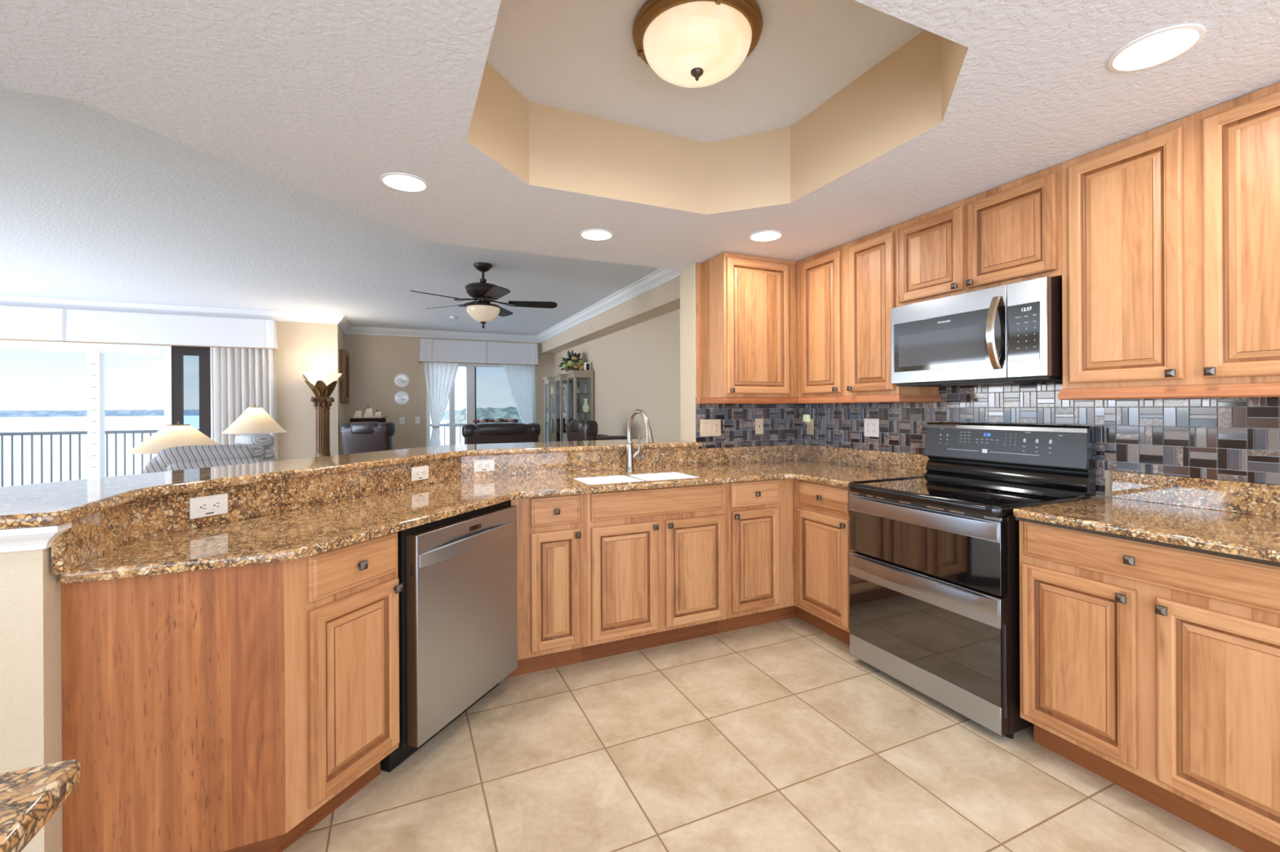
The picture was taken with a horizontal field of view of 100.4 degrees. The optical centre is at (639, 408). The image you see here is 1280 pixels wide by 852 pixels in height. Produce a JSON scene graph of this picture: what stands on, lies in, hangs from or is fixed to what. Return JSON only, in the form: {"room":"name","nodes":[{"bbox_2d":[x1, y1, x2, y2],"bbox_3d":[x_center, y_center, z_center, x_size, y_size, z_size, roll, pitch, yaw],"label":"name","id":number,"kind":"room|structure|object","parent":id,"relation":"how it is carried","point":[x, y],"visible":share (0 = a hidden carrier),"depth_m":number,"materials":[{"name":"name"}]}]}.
{"room":"kitchen","nodes":[
{"label":"kitchen","id":0,"kind":"room"},
{"bbox_2d":[0,546,62,851],"bbox_3d":[-1.032,0.786,2.454,0.877,1.038,3.670,0,0,36],"label":"wall","id":1,"kind":"structure","parent":0,"point":[31,660],"depth_m":1.23,"materials":[{"name":"beige paint"}]},
{"bbox_2d":[0,521,71,552],"bbox_3d":[-1.700,0.298,1.081,0.787,0.057,0.058,0,0,-24],"label":"trim","id":2,"kind":"structure","parent":1,"relation":"attached to","point":[32,538],"depth_m":1.21,"materials":[{"name":"white wood"}]},
{"bbox_2d":[0,438,702,529],"bbox_3d":[-1.119,0.250,2.554,1.257,0.032,3.966,0,0,36],"label":"bar","id":3,"kind":"object","parent":1,"relation":"on","point":[55,503],"visible":1,"depth_m":1.84,"materials":[{"name":"stone"}]},
{"bbox_2d":[695,398,804,448],"bbox_3d":[0.804,0.098,3.808,0.932,0.343,0.004,0,0,-24],"label":"tile backsplash","id":4,"kind":"structure","parent":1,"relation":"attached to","point":[783,424],"depth_m":3.80,"materials":[{"name":"black tile"}]},
{"bbox_2d":[699,419,720,436],"bbox_3d":[0.485,0.133,3.656,0.166,0.116,0.009,0,0,-24],"label":"switch plate","id":5,"kind":"object","parent":4,"relation":"attached to","point":[708,428],"visible":1,"depth_m":3.65,"materials":[{"name":"beige plastic"}]},
{"bbox_2d":[755,418,763,434],"bbox_3d":[0.856,0.128,3.823,0.070,0.114,0.010,0,0,-24],"label":"wall plate","id":6,"kind":"object","parent":4,"relation":"attached to","point":[758,422],"visible":1,"depth_m":3.82,"materials":[{"name":"beige plastic"}]},
{"bbox_2d":[233,320,339,461],"bbox_3d":[-6.843,0.008,6.650,5.390,2.653,0.150,0,0,-24],"label":"wall","id":7,"kind":"structure","parent":0,"point":[302,347],"depth_m":7.51,"materials":[{"name":"beige paint"}]},
{"bbox_2d":[0,340,172,479],"bbox_3d":[-7.294,0.252,6.444,2.595,2.170,0.124,0,0,-24],"label":"window","id":8,"kind":"structure","parent":7,"relation":"in","point":[95,361],"depth_m":6.63,"materials":[{"name":"white"}]},
{"bbox_2d":[0,306,278,351],"bbox_3d":[-6.721,-0.993,6.521,3.829,0.396,0.180,0,0,-24],"label":"valance","id":9,"kind":"object","parent":7,"relation":"attached to","point":[16,323],"visible":1,"depth_m":6.64,"materials":[{"name":"white fabric"}]},
{"bbox_2d":[209,346,277,461],"bbox_3d":[-5.312,0.247,7.175,0.750,2.120,0.114,0,0,-24],"label":"curtain","id":10,"kind":"object","parent":9,"relation":"hanging from","point":[242,379],"visible":0.43,"depth_m":7.15,"materials":[{"name":"white fabric"}]},
{"bbox_2d":[171,346,213,438],"bbox_3d":[-5.901,0.245,7.069,0.460,2.170,0.060,0,0,-24],"label":"window","id":11,"kind":"structure","parent":7,"relation":"in","point":[178,353],"depth_m":7.04,"materials":[{"name":"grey metal"}]},
{"bbox_2d":[0,268,679,342],"bbox_3d":[-4.387,-1.273,5.276,8.450,0.115,6.480,0,0,-24],"label":"trim","id":12,"kind":"structure","parent":7,"relation":"attached to","point":[660,277],"depth_m":7.04,"materials":[{"name":"white paint"}]},
{"bbox_2d":[338,326,344,454],"bbox_3d":[-4.701,-0.003,8.274,0.150,2.653,1.050,0,0,-24],"label":"wall","id":13,"kind":"structure","parent":0,"point":[341,335],"depth_m":8.06,"materials":[{"name":"beige paint"}]},
{"bbox_2d":[339,349,349,403],"bbox_3d":[-4.578,-0.487,8.270,0.074,0.800,0.680,0,0,-24],"label":"picture frame","id":14,"kind":"object","parent":13,"relation":"attached to","point":[344,354],"visible":0.98,"depth_m":7.97,"materials":[{"name":"brown wood"}]},
{"bbox_2d":[344,333,554,449],"bbox_3d":[-3.172,-0.010,9.457,3.610,2.653,0.150,0,0,-24],"label":"wall","id":15,"kind":"structure","parent":0,"point":[375,361],"depth_m":8.96,"materials":[{"name":"beige paint"}]},
{"bbox_2d":[394,391,408,404],"bbox_3d":[-4.013,-0.176,8.985,0.230,0.230,0.018,0,0,-24],"label":"wall plaque","id":16,"kind":"object","parent":15,"relation":"attached to","point":[402,397],"visible":1,"depth_m":8.98,"materials":[{"name":"white ceramic"}]},
{"bbox_2d":[394,373,408,386],"bbox_3d":[-4.015,-0.474,8.985,0.230,0.230,0.018,0,0,-24],"label":"wall plaque","id":17,"kind":"object","parent":15,"relation":"attached to","point":[400,380],"visible":1,"depth_m":8.98,"materials":[{"name":"white ceramic"}]},
{"bbox_2d":[399,417,404,424],"bbox_3d":[-4.013,0.205,8.990,0.075,0.118,0.008,0,0,-24],"label":"power outlet","id":18,"kind":"object","parent":15,"relation":"attached to","point":[401,419],"visible":1,"depth_m":8.99,"materials":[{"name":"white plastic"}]},
{"bbox_2d":[415,417,419,423],"bbox_3d":[-3.791,0.199,9.090,0.075,0.118,0.009,0,0,-24],"label":"light switch","id":19,"kind":"object","parent":15,"relation":"attached to","point":[417,419],"visible":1,"depth_m":9.09,"materials":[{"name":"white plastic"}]},
{"bbox_2d":[422,362,458,446],"bbox_3d":[-3.415,0.237,9.182,0.600,2.120,0.090,0,0,-24],"label":"curtain","id":20,"kind":"object","parent":15,"relation":"hanging from","point":[439,377],"visible":0.75,"depth_m":9.16,"materials":[{"name":"white fabric"}]},
{"bbox_2d":[418,338,538,366],"bbox_3d":[-2.816,-0.983,9.428,2.029,0.396,0.190,0,0,-24],"label":"valance","id":21,"kind":"object","parent":15,"relation":"attached to","point":[445,351],"visible":1,"depth_m":9.35,"materials":[{"name":"white fabric"}]},
{"bbox_2d":[502,364,534,424],"bbox_3d":[-2.198,0.231,9.731,0.590,2.120,0.130,0,0,-24],"label":"curtain","id":22,"kind":"object","parent":21,"relation":"hanging from","point":[520,378],"visible":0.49,"depth_m":9.76,"materials":[{"name":"white fabric"}]},
{"bbox_2d":[426,363,535,446],"bbox_3d":[-2.832,0.255,9.610,1.898,2.120,0.090,0,0,-24],"label":"window","id":23,"kind":"structure","parent":15,"relation":"in","point":[470,368],"depth_m":9.48,"materials":[{"name":"white"}]},
{"bbox_2d":[0,0,924,335],"bbox_3d":[-2.968,-1.388,2.614,9.150,0.100,12.800,0,0,-24],"label":"ceiling","id":24,"kind":"structure","parent":0,"point":[96,205],"depth_m":3.42,"materials":[{"name":"white paint"}]},
{"bbox_2d":[409,262,557,328],"bbox_3d":[-1.435,-1.048,4.964,1.308,0.594,1.288,0,0,-24],"label":"ceiling fan","id":25,"kind":"object","parent":24,"relation":"hanging from","point":[482,310],"visible":1,"depth_m":4.91,"materials":[{"name":"brown metal"}]},
{"bbox_2d":[632,0,763,88],"bbox_3d":[0.203,-1.262,1.905,0.460,0.184,0.460,0,0,-24],"label":"ceiling lamp","id":26,"kind":"object","parent":24,"relation":"attached to","point":[686,43],"visible":1,"depth_m":1.80,"materials":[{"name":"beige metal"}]},
{"bbox_2d":[553,308,680,441],"bbox_3d":[-0.196,-0.025,7.179,0.224,2.653,6.550,0,0,-24],"label":"wall","id":27,"kind":"structure","parent":0,"point":[637,366],"depth_m":6.54,"materials":[{"name":"beige paint"}]},
{"bbox_2d":[540,276,679,354],"bbox_3d":[-0.407,-1.192,7.070,0.280,0.318,6.520,0,0,-24],"label":"soffit","id":28,"kind":"structure","parent":27,"relation":"attached to","point":[664,299],"depth_m":6.43,"materials":[{"name":"beige paint"}]},
{"bbox_2d":[0,0,1279,275],"bbox_3d":[-0.525,-1.167,0.134,6.364,0.367,6.070,0,0,-24],"label":"ceiling","id":29,"kind":"structure","parent":0,"point":[325,100],"depth_m":1.85,"materials":[{"name":"white paint"}]},
{"bbox_2d":[379,172,429,192],"bbox_3d":[-1.020,-0.977,2.312,0.196,0.006,0.196,0,0,-24],"label":"recessed light","id":30,"kind":"object","parent":29,"relation":"in","point":[403,182],"visible":1,"depth_m":2.30,"materials":[{"name":"white"}]},
{"bbox_2d":[579,228,613,240],"bbox_3d":[-0.246,-0.981,3.018,0.196,0.006,0.196,0,0,-24],"label":"recessed light","id":31,"kind":"object","parent":29,"relation":"in","point":[594,234],"visible":1,"depth_m":3.01,"materials":[{"name":"white"}]},
{"bbox_2d":[748,230,783,241],"bbox_3d":[0.721,-0.986,3.055,0.196,0.006,0.196,0,0,-24],"label":"recessed light","id":32,"kind":"object","parent":29,"relation":"in","point":[766,235],"visible":1,"depth_m":3.05,"materials":[{"name":"white plastic"}]},
{"bbox_2d":[1106,23,1205,72],"bbox_3d":[1.421,-0.990,1.473,0.196,0.006,0.196,0,0,-24],"label":"recessed light","id":33,"kind":"object","parent":29,"relation":"in","point":[1160,46],"visible":1,"depth_m":1.47,"materials":[{"name":"white plastic"}]},
{"bbox_2d":[680,262,796,486],"bbox_3d":[0.803,-0.030,3.925,1.037,2.653,0.203,0,0,-24],"label":"wall","id":34,"kind":"structure","parent":0,"point":[687,274],"depth_m":3.70,"materials":[{"name":"beige paint"}]},
{"bbox_2d":[695,252,797,404],"bbox_3d":[0.729,-0.508,3.588,0.607,0.958,0.345,0,0,-24],"label":"upper cabinet","id":35,"kind":"object","parent":34,"relation":"attached to","point":[746,305],"visible":1,"depth_m":3.47,"materials":[{"name":"brown wood"}]},
{"bbox_2d":[698,444,928,474],"bbox_3d":[1.032,0.325,3.320,0.916,0.112,1.083,0,0,-24],"label":"backsplash","id":36,"kind":"structure","parent":34,"relation":"attached to","point":[888,460],"depth_m":3.66,"materials":[{"name":"stone"}]},
{"bbox_2d":[282,597,1244,851],"bbox_3d":[-2.954,1.365,2.614,9.150,0.100,12.800,0,0,-24],"label":"floor","id":37,"kind":"structure","parent":0,"point":[773,736],"depth_m":1.89,"materials":[{"name":"tile"}]},
{"bbox_2d":[142,444,266,473],"bbox_3d":[-3.365,0.795,4.122,0.820,1.045,0.940,0,0,-36],"label":"armchair","id":38,"kind":"object","parent":37,"relation":"on","point":[187,457],"visible":0.22,"depth_m":3.80,"materials":[{"name":"fabric"}]},
{"bbox_2d":[155,444,253,467],"bbox_3d":[-3.195,0.356,3.938,0.560,0.170,0.260,0,0,-36],"label":"cushion","id":39,"kind":"object","parent":38,"relation":"on","point":[165,458],"depth_m":3.83,"materials":[{"name":"fabric"}]},
{"bbox_2d":[61,532,402,851],"bbox_3d":[-1.171,0.865,1.629,0.802,0.882,0.441,0,0,-45],"label":"base cabinet","id":40,"kind":"object","parent":37,"relation":"on","point":[235,708],"visible":0.84,"depth_m":1.44,"materials":[{"name":"brown wood"}]},
{"bbox_2d":[51,444,928,584],"bbox_3d":[-0.081,0.339,2.629,3.514,0.154,1.429,0,0,-24],"label":"countertop","id":41,"kind":"structure","parent":40,"relation":"on","point":[285,520],"depth_m":2.12,"materials":[{"name":"stone"}]},
{"bbox_2d":[189,493,227,519],"bbox_3d":[-1.438,0.326,1.781,0.008,0.068,0.114,0,0,21],"label":"power outlet","id":42,"kind":"object","parent":41,"relation":"attached to","point":[216,504],"visible":1,"depth_m":1.78,"materials":[{"name":"white plastic"}]},
{"bbox_2d":[197,502,208,511],"bbox_3d":[-1.443,0.326,1.761,0.003,0.033,0.033,0,0,21],"label":"receptacle","id":43,"kind":"object","parent":42,"relation":"attached to","point":[202,506],"depth_m":1.76,"materials":[{"name":"white plastic"}]},
{"bbox_2d":[210,500,222,510],"bbox_3d":[-1.428,0.325,1.799,0.003,0.033,0.033,0,0,21],"label":"receptacle","id":44,"kind":"object","parent":42,"relation":"attached to","point":[215,504],"depth_m":1.80,"materials":[{"name":"white plastic"}]},
{"bbox_2d":[411,465,428,481],"bbox_3d":[-1.101,0.324,2.672,0.008,0.068,0.114,0,0,21],"label":"power outlet","id":45,"kind":"object","parent":41,"relation":"attached to","point":[420,473],"visible":1,"depth_m":2.67,"materials":[{"name":"white plastic"}]},
{"bbox_2d":[415,470,420,476],"bbox_3d":[-1.105,0.324,2.652,0.003,0.033,0.033,0,0,21],"label":"receptacle","id":46,"kind":"object","parent":45,"relation":"attached to","point":[417,472],"depth_m":2.65,"materials":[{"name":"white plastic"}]},
{"bbox_2d":[421,469,426,475],"bbox_3d":[-1.091,0.324,2.690,0.003,0.033,0.033,0,0,21],"label":"receptacle","id":47,"kind":"object","parent":45,"relation":"attached to","point":[423,471],"depth_m":2.69,"materials":[{"name":"white plastic"}]},
{"bbox_2d":[473,458,494,471],"bbox_3d":[-0.883,0.323,3.024,0.114,0.068,0.008,0,0,-24],"label":"power outlet","id":48,"kind":"object","parent":41,"relation":"attached to","point":[479,465],"visible":1,"depth_m":3.02,"materials":[{"name":"white plastic"}]},
{"bbox_2d":[477,462,483,468],"bbox_3d":[-0.900,0.323,3.013,0.033,0.033,0.003,0,0,-24],"label":"receptacle","id":49,"kind":"object","parent":48,"relation":"attached to","point":[480,465],"depth_m":3.01,"materials":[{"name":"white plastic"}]},
{"bbox_2d":[484,462,490,468],"bbox_3d":[-0.864,0.323,3.030,0.033,0.033,0.003,0,0,-24],"label":"receptacle","id":50,"kind":"object","parent":48,"relation":"attached to","point":[487,465],"depth_m":3.03,"materials":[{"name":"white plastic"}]},
{"bbox_2d":[573,471,698,484],"bbox_3d":[-0.018,0.480,2.984,0.663,0.184,0.309,0,0,-24],"label":"sink","id":51,"kind":"object","parent":41,"relation":"in","point":[660,476],"visible":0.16,"depth_m":3.10,"materials":[{"name":"white ceramic"}]},
{"bbox_2d":[624,408,653,471],"bbox_3d":[0.002,0.195,3.213,0.106,0.382,0.283,0,0,-24],"label":"faucet","id":52,"kind":"object","parent":41,"relation":"on","point":[630,456],"visible":1,"depth_m":3.28,"materials":[{"name":"silver metal"}]},
{"bbox_2d":[229,433,275,462],"bbox_3d":[-3.951,0.793,5.861,0.820,1.055,0.940,0,0,38],"label":"armchair","id":53,"kind":"object","parent":37,"relation":"on","point":[262,444],"visible":0.24,"depth_m":5.48,"materials":[{"name":"fabric"}]},
{"bbox_2d":[234,433,274,447],"bbox_3d":[-4.083,0.351,5.644,0.560,0.170,0.260,0,0,38],"label":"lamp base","id":54,"kind":"object","parent":53,"relation":"on","point":[246,439],"depth_m":5.49,"materials":[{"name":"fabric"}]},
{"bbox_2d":[302,372,343,457],"bbox_3d":[-4.320,0.414,7.266,0.492,1.816,0.470,0,0,-24],"label":"floor lamp","id":55,"kind":"object","parent":37,"relation":"on","point":[322,384],"visible":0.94,"depth_m":7.19,"materials":[{"name":"brown wood"}]},
{"bbox_2d":[339,422,395,454],"bbox_3d":[-3.467,0.730,7.218,0.800,1.125,1.030,0,0,4],"label":"recliner","id":56,"kind":"object","parent":37,"relation":"on","point":[356,437],"visible":0.33,"depth_m":6.74,"materials":[{"name":"black leather"}]},
{"bbox_2d":[380,501,517,772],"bbox_3d":[-0.933,0.871,2.274,0.602,0.868,0.654,0,0,21],"label":"dishwasher","id":57,"kind":"object","parent":37,"relation":"on","point":[458,574],"visible":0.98,"depth_m":2.06,"materials":[{"name":"silver metal"}]},
{"bbox_2d":[462,422,540,444],"bbox_3d":[-2.072,0.746,7.768,1.200,1.080,1.030,0,0,-24],"label":"sofa","id":58,"kind":"object","parent":37,"relation":"on","point":[507,433],"visible":0.32,"depth_m":7.30,"materials":[{"name":"black leather"}]},
{"bbox_2d":[473,418,518,422],"bbox_3d":[-1.995,0.170,7.396,0.620,0.062,0.166,0,0,-24],"label":"throw","id":59,"kind":"object","parent":58,"relation":"on","point":[484,420],"visible":1,"depth_m":7.34,"materials":[{"name":"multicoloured fabric"}]},
{"bbox_2d":[507,493,587,677],"bbox_3d":[-0.546,0.862,2.833,0.375,0.882,0.637,0,0,-24],"label":"base cabinet","id":60,"kind":"object","parent":37,"relation":"on","point":[552,531],"visible":0.74,"depth_m":2.58,"materials":[{"name":"brown wood"}]},
{"bbox_2d":[542,370,594,441],"bbox_3d":[-1.124,0.373,8.276,0.540,1.865,0.965,0,0,-24],"label":"curio cabinet","id":61,"kind":"object","parent":37,"relation":"on","point":[573,379],"visible":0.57,"depth_m":8.21,"materials":[{"name":"beige wood"}]},
{"bbox_2d":[551,398,553,412],"bbox_3d":[-1.411,-0.053,8.505,0.071,0.224,0.069,0,0,-24],"label":"figurine","id":62,"kind":"object","parent":61,"relation":"on","point":[552,404],"visible":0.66,"depth_m":8.49,"materials":[{"name":"white ceramic"}]},
{"bbox_2d":[551,417,554,431],"bbox_3d":[-1.404,0.258,8.494,0.070,0.222,0.068,0,0,-24],"label":"figurine","id":63,"kind":"object","parent":61,"relation":"on","point":[552,419],"visible":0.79,"depth_m":8.47,"materials":[{"name":"white ceramic"}]},
{"bbox_2d":[562,400,564,412],"bbox_3d":[-1.190,-0.037,8.258,0.060,0.189,0.058,0,0,-24],"label":"figurine","id":64,"kind":"object","parent":61,"relation":"on","point":[563,405],"visible":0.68,"depth_m":8.24,"materials":[{"name":"white ceramic"}]},
{"bbox_2d":[562,417,565,432],"bbox_3d":[-1.179,0.257,8.239,0.070,0.221,0.068,0,0,-24],"label":"figurine","id":65,"kind":"object","parent":61,"relation":"on","point":[563,419],"visible":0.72,"depth_m":8.22,"materials":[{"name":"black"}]},
{"bbox_2d":[558,349,584,371],"bbox_3d":[-1.055,-0.735,8.281,0.385,0.351,0.520,0,0,-24],"label":"flower arrangement","id":66,"kind":"object","parent":61,"relation":"on","point":[573,362],"visible":0.96,"depth_m":8.17,"materials":[{"name":"green plant"}]},
{"bbox_2d":[564,366,578,371],"bbox_3d":[-1.058,-0.605,8.278,0.260,0.090,0.260,0,0,-24],"label":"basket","id":67,"kind":"object","parent":61,"relation":"on","point":[566,368],"depth_m":8.17,"materials":[{"name":"brown wicker"}]},
{"bbox_2d":[576,398,580,412],"bbox_3d":[-0.941,-0.046,7.961,0.102,0.206,0.099,0,0,-24],"label":"figurine","id":68,"kind":"object","parent":61,"relation":"on","point":[578,406],"visible":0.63,"depth_m":7.93,"materials":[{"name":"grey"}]},
{"bbox_2d":[582,398,589,412],"bbox_3d":[-0.815,-0.047,8.012,0.101,0.205,0.099,0,0,-24],"label":"vase","id":69,"kind":"object","parent":61,"relation":"on","point":[585,406],"visible":0.94,"depth_m":7.98,"materials":[{"name":"green ceramic"}]},
{"bbox_2d":[583,362,590,370],"bbox_3d":[-0.799,-0.626,8.042,0.070,0.130,0.083,0,0,-24],"label":"speaker","id":70,"kind":"object","parent":61,"relation":"on","point":[586,365],"visible":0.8,"depth_m":8.01},
{"bbox_2d":[586,363,589,370],"bbox_3d":[-0.782,-0.626,8.005,0.050,0.100,0.002,0,0,-24],"label":"grille","id":71,"kind":"object","parent":70,"relation":"attached to","point":[587,364],"depth_m":8.00,"materials":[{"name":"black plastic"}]},
{"bbox_2d":[566,419,626,441],"bbox_3d":[-0.506,0.705,6.569,0.680,1.145,0.620,0,0,-36],"label":"recliner","id":72,"kind":"object","parent":37,"relation":"on","point":[576,429],"visible":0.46,"depth_m":6.29,"materials":[{"name":"black leather"}]},
{"bbox_2d":[582,483,726,662],"bbox_3d":[0.001,0.859,3.079,0.822,0.882,0.637,0,0,-24],"label":"base cabinet","id":73,"kind":"object","parent":37,"relation":"on","point":[656,557],"visible":0.85,"depth_m":2.81,"materials":[{"name":"brown wood"}]},
{"bbox_2d":[718,479,795,633],"bbox_3d":[0.634,0.856,3.365,0.565,0.882,0.637,0,0,-24],"label":"base cabinet","id":74,"kind":"object","parent":37,"relation":"on","point":[760,514],"visible":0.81,"depth_m":3.08,"materials":[{"name":"brown wood"}]},
{"bbox_2d":[794,479,853,644],"bbox_3d":[1.258,0.853,3.134,0.647,0.882,0.557,0,0,-24],"label":"base cabinet","id":75,"kind":"object","parent":37,"relation":"on","point":[822,549],"visible":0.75,"depth_m":2.97,"materials":[{"name":"brown wood"}]},
{"bbox_2d":[848,422,1097,738],"bbox_3d":[1.505,0.685,2.514,0.685,1.214,0.772,0,0,-24],"label":"range","id":76,"kind":"object","parent":37,"relation":"on","point":[934,562],"visible":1,"depth_m":2.34,"materials":[{"name":"black"}]},
{"bbox_2d":[848,475,1090,517],"bbox_3d":[1.488,0.397,2.507,0.630,0.048,0.770,0,0,-24],"label":"cooktop","id":77,"kind":"object","parent":76,"relation":"in","point":[962,495],"depth_m":2.39,"materials":[{"name":"black glass"}]},
{"bbox_2d":[1019,520,1279,851],"bbox_3d":[1.890,0.850,1.730,0.647,0.882,0.920,0,0,-24],"label":"base cabinet","id":78,"kind":"object","parent":37,"relation":"on","point":[1153,670],"visible":0.91,"depth_m":1.65,"materials":[{"name":"brown wood"}]},
{"bbox_2d":[1013,471,1279,567],"bbox_3d":[1.902,0.342,1.714,0.650,0.154,0.964,0,0,-24],"label":"countertop","id":79,"kind":"structure","parent":78,"relation":"on","point":[1229,519],"depth_m":1.87,"materials":[{"name":"stone"}]},
{"bbox_3d":[-1.101,0.865,0.006,0.550,0.882,0.600,0,0,-24],"label":"base cabinet","id":80,"kind":"object","parent":37,"relation":"on","visible":0},
{"bbox_2d":[0,759,80,851],"bbox_3d":[-0.924,0.406,0.079,0.976,0.030,0.706,0,0,-24],"label":"countertop","id":81,"kind":"structure","parent":80,"relation":"on","point":[29,797],"depth_m":0.54,"materials":[{"name":"stone"}]},
{"bbox_3d":[-4.094,0.771,7.970,0.600,1.100,0.260,0,0,-24],"label":"pedestal table","id":82,"kind":"object","parent":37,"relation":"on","visible":0},
{"bbox_2d":[350,405,388,422],"bbox_3d":[-4.051,0.090,7.991,0.522,0.260,0.100,0,0,-24],"label":"model ship","id":83,"kind":"object","parent":82,"relation":"on","point":[368,416],"visible":0.96,"depth_m":7.96,"materials":[{"name":"white fabric"}]},
{"bbox_3d":[-4.093,1.021,4.734,0.480,0.600,0.480,0,0,-24],"label":"side table","id":84,"kind":"object","parent":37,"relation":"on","visible":0},
{"bbox_2d":[124,422,219,453],"bbox_3d":[-4.096,0.418,4.734,0.686,0.605,0.686,0,0,-24],"label":"table lamp","id":85,"kind":"object","parent":84,"relation":"on","point":[170,436],"visible":0.72,"depth_m":4.58,"materials":[{"name":"beige fabric"}]},
{"bbox_3d":[-4.625,1.014,6.414,0.600,0.620,0.600,0,0,-24],"label":"side table","id":86,"kind":"object","parent":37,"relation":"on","visible":0},
{"bbox_2d":[222,404,286,434],"bbox_3d":[-4.629,0.328,6.414,0.646,0.750,0.646,0,0,-24],"label":"table lamp","id":87,"kind":"object","parent":86,"relation":"on","point":[255,420],"visible":0.76,"depth_m":6.27,"materials":[{"name":"beige fabric"}]},
{"bbox_2d":[871,449,1265,498],"bbox_3d":[2.462,-0.039,1.410,0.120,2.653,6.147,0,0,-24],"label":"wall","id":88,"kind":"structure","parent":0,"point":[1108,473],"depth_m":2.28,"materials":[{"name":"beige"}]},
{"bbox_2d":[796,224,941,404],"bbox_3d":[1.348,-0.512,3.280,0.363,0.958,0.818,0,0,-24],"label":"upper cabinet","id":89,"kind":"object","parent":88,"relation":"attached to","point":[846,293],"visible":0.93,"depth_m":3.14,"materials":[{"name":"brown wood"}]},
{"bbox_2d":[898,163,1062,306],"bbox_3d":[1.669,-0.766,2.565,0.363,0.452,0.772,0,0,-24],"label":"upper cabinet","id":90,"kind":"object","parent":88,"relation":"attached to","point":[1011,232],"visible":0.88,"depth_m":2.42,"materials":[{"name":"brown wood"}]},
{"bbox_2d":[890,275,1062,386],"bbox_3d":[1.628,-0.325,2.549,0.447,0.417,0.748,0,0,-24],"label":"microwave","id":91,"kind":"object","parent":90,"relation":"attached to","point":[1011,333],"visible":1,"depth_m":2.38,"materials":[{"name":"silver metal"}]},
{"bbox_2d":[803,382,1279,495],"bbox_3d":[1.808,0.123,2.701,0.004,0.504,2.840,0,0,-24],"label":"tile backsplash","id":92,"kind":"structure","parent":88,"relation":"attached to","point":[1237,439],"depth_m":2.25,"materials":[{"name":"black tile"}]},
{"bbox_2d":[806,418,813,435],"bbox_3d":[1.251,0.134,3.922,0.008,0.116,0.072,0,0,-24],"label":"power outlet","id":93,"kind":"object","parent":92,"relation":"attached to","point":[810,428],"visible":0.94,"depth_m":3.91,"materials":[{"name":"beige plastic"}]},
{"bbox_2d":[803,414,809,424],"bbox_3d":[1.226,0.081,3.925,0.032,0.076,0.052,0,0,-24],"label":"night light","id":94,"kind":"object","parent":93,"relation":"attached to","point":[806,417],"visible":1,"depth_m":3.91,"materials":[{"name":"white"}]},
{"bbox_2d":[864,418,879,437],"bbox_3d":[1.481,0.123,3.412,0.008,0.116,0.116,0,0,-24],"label":"power outlet","id":95,"kind":"object","parent":92,"relation":"attached to","point":[871,425],"visible":1,"depth_m":3.40,"materials":[{"name":"white plastic"}]},
{"bbox_2d":[1057,82,1279,399],"bbox_3d":[2.008,-0.515,1.817,0.363,0.958,0.892,0,0,-24],"label":"upper cabinet","id":96,"kind":"object","parent":88,"relation":"attached to","point":[1171,232],"visible":1,"depth_m":1.82,"materials":[{"name":"brown wood"}]},
{"bbox_2d":[1111,471,1279,518],"bbox_3d":[2.195,0.319,1.831,0.020,0.112,0.935,0,0,-24],"label":"backsplash","id":97,"kind":"structure","parent":88,"relation":"attached to","point":[1240,497],"depth_m":2.00,"materials":[{"name":"stone"}]},
{"bbox_3d":[-5.532,1.438,8.637,9.400,0.180,2.400,0,0,-24],"label":"floor","id":98,"kind":"structure","parent":0,"visible":0},
{"bbox_2d":[0,429,199,487],"bbox_3d":[-7.465,0.841,7.931,5.100,1.035,0.040,0,0,-24],"label":"balcony railing","id":99,"kind":"object","parent":98,"relation":"on","point":[133,432],"visible":0.23,"depth_m":7.57,"materials":[{"name":"grey metal"}]},
{"bbox_2d":[430,422,522,444],"bbox_3d":[-3.186,0.819,10.847,3.100,1.035,0.040,0,0,-24],"label":"balcony railing","id":100,"kind":"object","parent":98,"relation":"on","point":[441,424],"visible":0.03,"depth_m":10.62,"materials":[{"name":"grey metal"}]},
{"label":"outside","id":101,"kind":"structure","parent":0,"visible":0},
{"bbox_2d":[0,412,464,487],"bbox_3d":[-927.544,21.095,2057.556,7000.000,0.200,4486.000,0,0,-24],"label":"sea","id":102,"kind":"structure","parent":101,"point":[7,424],"depth_m":269.65,"materials":[{"name":"white liquid"}]},
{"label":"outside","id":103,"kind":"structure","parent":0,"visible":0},
{"bbox_2d":[444,406,522,426],"bbox_3d":[-122.079,6.675,526.321,130.000,20.485,100.000,0,0,-24],"label":"headland","id":104,"kind":"object","parent":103,"point":[510,412],"depth_m":506.12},
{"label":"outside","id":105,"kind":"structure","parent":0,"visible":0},
{"bbox_2d":[0,409,199,417],"bbox_3d":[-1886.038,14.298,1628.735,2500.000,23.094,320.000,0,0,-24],"label":"shoreline","id":106,"kind":"object","parent":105,"point":[117,412],"depth_m":1659.49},
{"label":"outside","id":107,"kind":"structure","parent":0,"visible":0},
{"bbox_2d":[441,409,461,419],"bbox_3d":[-279.623,9.661,883.091,104.000,16.110,80.000,0,0,-24],"label":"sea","id":108,"kind":"structure","parent":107,"point":[446,416],"depth_m":857.16,"materials":[{"name":"blue liquid"}]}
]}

